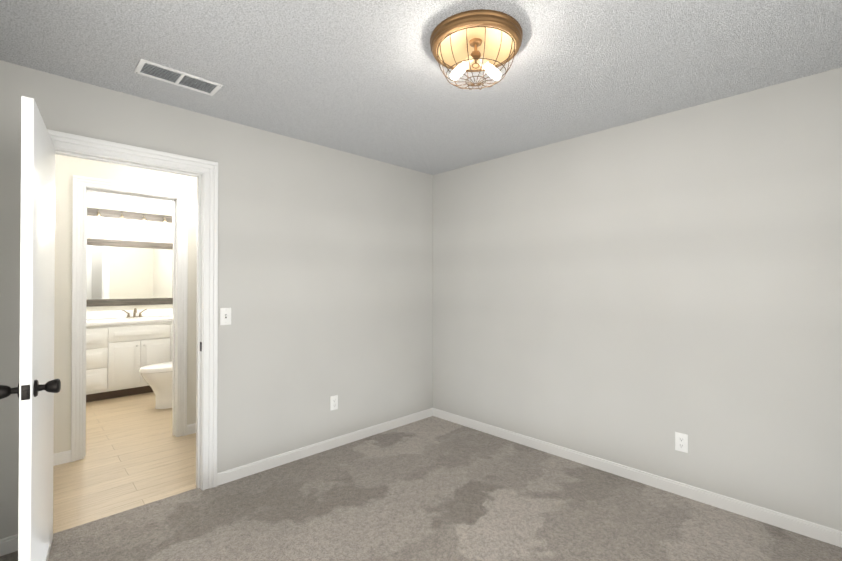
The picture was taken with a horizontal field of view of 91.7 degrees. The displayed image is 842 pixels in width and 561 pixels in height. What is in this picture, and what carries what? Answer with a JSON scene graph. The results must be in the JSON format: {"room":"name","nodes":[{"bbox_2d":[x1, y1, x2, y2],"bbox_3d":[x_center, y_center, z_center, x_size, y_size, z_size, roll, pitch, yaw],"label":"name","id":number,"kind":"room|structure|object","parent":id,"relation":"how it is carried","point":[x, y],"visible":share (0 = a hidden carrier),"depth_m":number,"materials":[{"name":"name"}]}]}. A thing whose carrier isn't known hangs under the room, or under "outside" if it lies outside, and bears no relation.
{"room":"empty bedroom","nodes":[
{"label":"empty bedroom","id":0,"kind":"room"},
{"bbox_2d":[53,392,195,533],"bbox_3d":[-2.235,1.397,4.401,5.640,0.050,3.570,0,-1,-44],"label":"floor","id":1,"kind":"structure","parent":0,"point":[138,453],"depth_m":3.01,"materials":[{"name":"beige wood"}]},
{"bbox_2d":[86,320,172,401],"bbox_3d":[-3.527,0.945,5.082,1.298,0.865,0.551,0,-1,-44],"label":"bathroom vanity","id":2,"kind":"object","parent":1,"relation":"on","point":[123,347],"depth_m":4.78,"materials":[{"name":"white wood"}]},
{"bbox_2d":[86,316,172,323],"bbox_3d":[-3.534,0.494,5.084,1.310,0.038,0.542,0,-1,-44],"label":"countertop","id":3,"kind":"structure","parent":2,"relation":"on","point":[121,319],"depth_m":4.90,"materials":[{"name":"white stone"}]},
{"bbox_2d":[122,308,145,315],"bbox_3d":[-3.626,0.412,5.190,0.263,0.127,0.144,0,-1,-44],"label":"faucet","id":4,"kind":"object","parent":3,"relation":"on","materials":[{"name":"silver metal"}]},
{"bbox_2d":[139,362,172,408],"bbox_3d":[-2.668,0.968,4.562,0.793,0.812,0.450,0,-1,-44],"label":"toilet","id":5,"kind":"object","parent":1,"relation":"on","point":[157,378],"visible":0.19,"depth_m":4.34,"materials":[{"name":"white ceramic"}]},
{"bbox_2d":[54,154,196,453],"bbox_3d":[-1.813,0.174,3.977,5.400,2.490,0.120,0,-1,-44],"label":"wall","id":6,"kind":"structure","parent":0,"point":[67,168],"depth_m":3.08,"materials":[{"name":"paint"}]},
{"bbox_2d":[53,450,70,465],"bbox_3d":[-3.166,1.315,2.556,1.490,0.087,0.013,0,-1,-44],"label":"baseboard","id":7,"kind":"structure","parent":6,"relation":"attached to","point":[59,458],"depth_m":3.04,"materials":[{"name":"white wood"}]},
{"bbox_2d":[71,175,187,461],"bbox_3d":[-2.400,0.285,3.403,0.780,2.160,0.158,0,-1,-44],"label":"door frame","id":8,"kind":"structure","parent":6,"relation":"attached to","point":[80,183],"depth_m":3.24,"materials":[{"name":"white wood"}]},
{"bbox_2d":[187,423,195,434],"bbox_3d":[-0.954,1.331,4.714,3.130,0.087,0.013,0,-1,-44],"label":"baseboard","id":9,"kind":"structure","parent":6,"relation":"attached to","point":[191,428],"depth_m":3.64,"materials":[{"name":"white wood"}]},
{"bbox_2d":[86,193,172,311],"bbox_3d":[-4.012,0.182,5.086,2.240,2.490,0.120,0,-1,-44],"label":"wall","id":10,"kind":"structure","parent":0,"point":[112,229],"depth_m":5.26,"materials":[{"name":"paint"}]},
{"bbox_2d":[87,208,171,228],"bbox_3d":[-3.680,-0.789,5.225,0.900,0.181,0.151,0,-1,-44],"label":"light bar","id":11,"kind":"object","parent":10,"relation":"attached to","point":[99,214],"visible":1,"depth_m":5.22,"materials":[{"name":"grey metal"}]},
{"bbox_2d":[86,238,172,306],"bbox_3d":[-3.759,-0.097,5.229,1.200,0.830,0.028,0,-1,-44],"label":"vanity mirror","id":12,"kind":"object","parent":10,"relation":"attached to","point":[122,272],"visible":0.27,"depth_m":5.24,"materials":[{"name":"clear mirror"}]},
{"bbox_2d":[86,308,172,319],"bbox_3d":[-3.717,0.427,5.272,1.310,0.097,0.020,0,-1,-44],"label":"backsplash","id":13,"kind":"structure","parent":10,"relation":"attached to","point":[149,312],"depth_m":5.15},
{"bbox_2d":[0,60,432,538],"bbox_3d":[-1.032,0.168,3.104,3.340,2.490,0.120,0,-1,-44],"label":"wall","id":14,"kind":"structure","parent":0,"point":[325,273],"depth_m":3.04,"materials":[{"name":"paint"}]},
{"bbox_2d":[0,96,60,560],"bbox_3d":[-1.705,0.327,1.830,0.188,2.030,0.756,0,-1,-37],"label":"door","id":15,"kind":"structure","parent":14,"relation":"in","point":[37,388],"depth_m":1.61,"materials":[{"name":"white wood"}]},
{"bbox_2d":[47,129,217,489],"bbox_3d":[-1.726,0.288,2.426,0.930,2.140,0.158,0,-1,-44],"label":"door frame","id":16,"kind":"structure","parent":14,"relation":"attached to","point":[89,145],"depth_m":2.66,"materials":[{"name":"white wood"}]},
{"bbox_2d":[220,308,230,324],"bbox_3d":[-1.304,0.240,2.739,0.070,0.115,0.020,0,-1,-44],"label":"light switch","id":17,"kind":"object","parent":14,"relation":"attached to","point":[225,316],"visible":1,"depth_m":2.74,"materials":[{"name":"white plastic"}]},
{"bbox_2d":[217,408,431,485],"bbox_3d":[-0.626,1.321,3.400,2.015,0.087,0.013,0,-1,-44],"label":"baseboard","id":18,"kind":"structure","parent":14,"relation":"attached to","point":[239,472],"depth_m":3.18,"materials":[{"name":"white wood"}]},
{"bbox_2d":[330,395,337,410],"bbox_3d":[-0.706,0.995,3.327,0.070,0.115,0.007,0,-1,-44],"label":"electrical outlet","id":19,"kind":"object","parent":14,"relation":"attached to","point":[333,402],"visible":1,"depth_m":3.32,"materials":[{"name":"white plastic"}]},
{"bbox_2d":[0,416,841,560],"bbox_3d":[0.215,1.369,1.818,3.100,0.048,3.550,0,-1,-44],"label":"floor carpet","id":20,"kind":"object","parent":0,"point":[432,488],"visible":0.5,"depth_m":2.33,"materials":[{"name":"grey carpet"}]},
{"bbox_2d":[0,0,841,202],"bbox_3d":[-0.954,-1.117,3.106,5.640,0.080,7.240,0,-1,-44],"label":"ceiling","id":21,"kind":"structure","parent":0,"point":[366,78],"depth_m":2.02,"materials":[{"name":"white paint"}]},
{"bbox_2d":[134,59,222,95],"bbox_3d":[-1.292,-1.079,2.192,0.380,0.011,0.175,0,-1,-44],"label":"ceiling vent","id":22,"kind":"object","parent":21,"relation":"in","point":[171,76],"visible":1,"depth_m":2.18,"materials":[{"name":"white metal"}]},
{"bbox_2d":[430,9,522,89],"bbox_3d":[0.247,-0.983,1.845,0.413,0.205,0.413,0,-1,-44],"label":"lamp","id":23,"kind":"object","parent":21,"relation":"attached to","point":[489,42],"visible":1,"depth_m":1.81,"materials":[{"name":"brown metal"}]},
{"bbox_2d":[433,67,841,530],"bbox_3d":[1.427,0.166,2.890,0.120,2.490,3.620,0,-1,-44],"label":"wall","id":24,"kind":"structure","parent":0,"point":[637,294],"depth_m":2.63,"materials":[{"name":"paint"}]},
{"bbox_2d":[432,408,841,547],"bbox_3d":[1.337,1.318,2.878,0.013,0.087,3.500,0,-1,-44],"label":"baseboard","id":25,"kind":"structure","parent":24,"relation":"attached to","point":[826,534],"depth_m":2.61,"materials":[{"name":"white wood"}]},
{"bbox_2d":[675,432,687,452],"bbox_3d":[1.639,1.019,2.574,0.007,0.115,0.070,0,-1,-44],"label":"electrical outlet","id":26,"kind":"object","parent":24,"relation":"attached to","point":[681,442],"visible":1,"depth_m":2.57,"materials":[{"name":"white plastic"}]}
]}

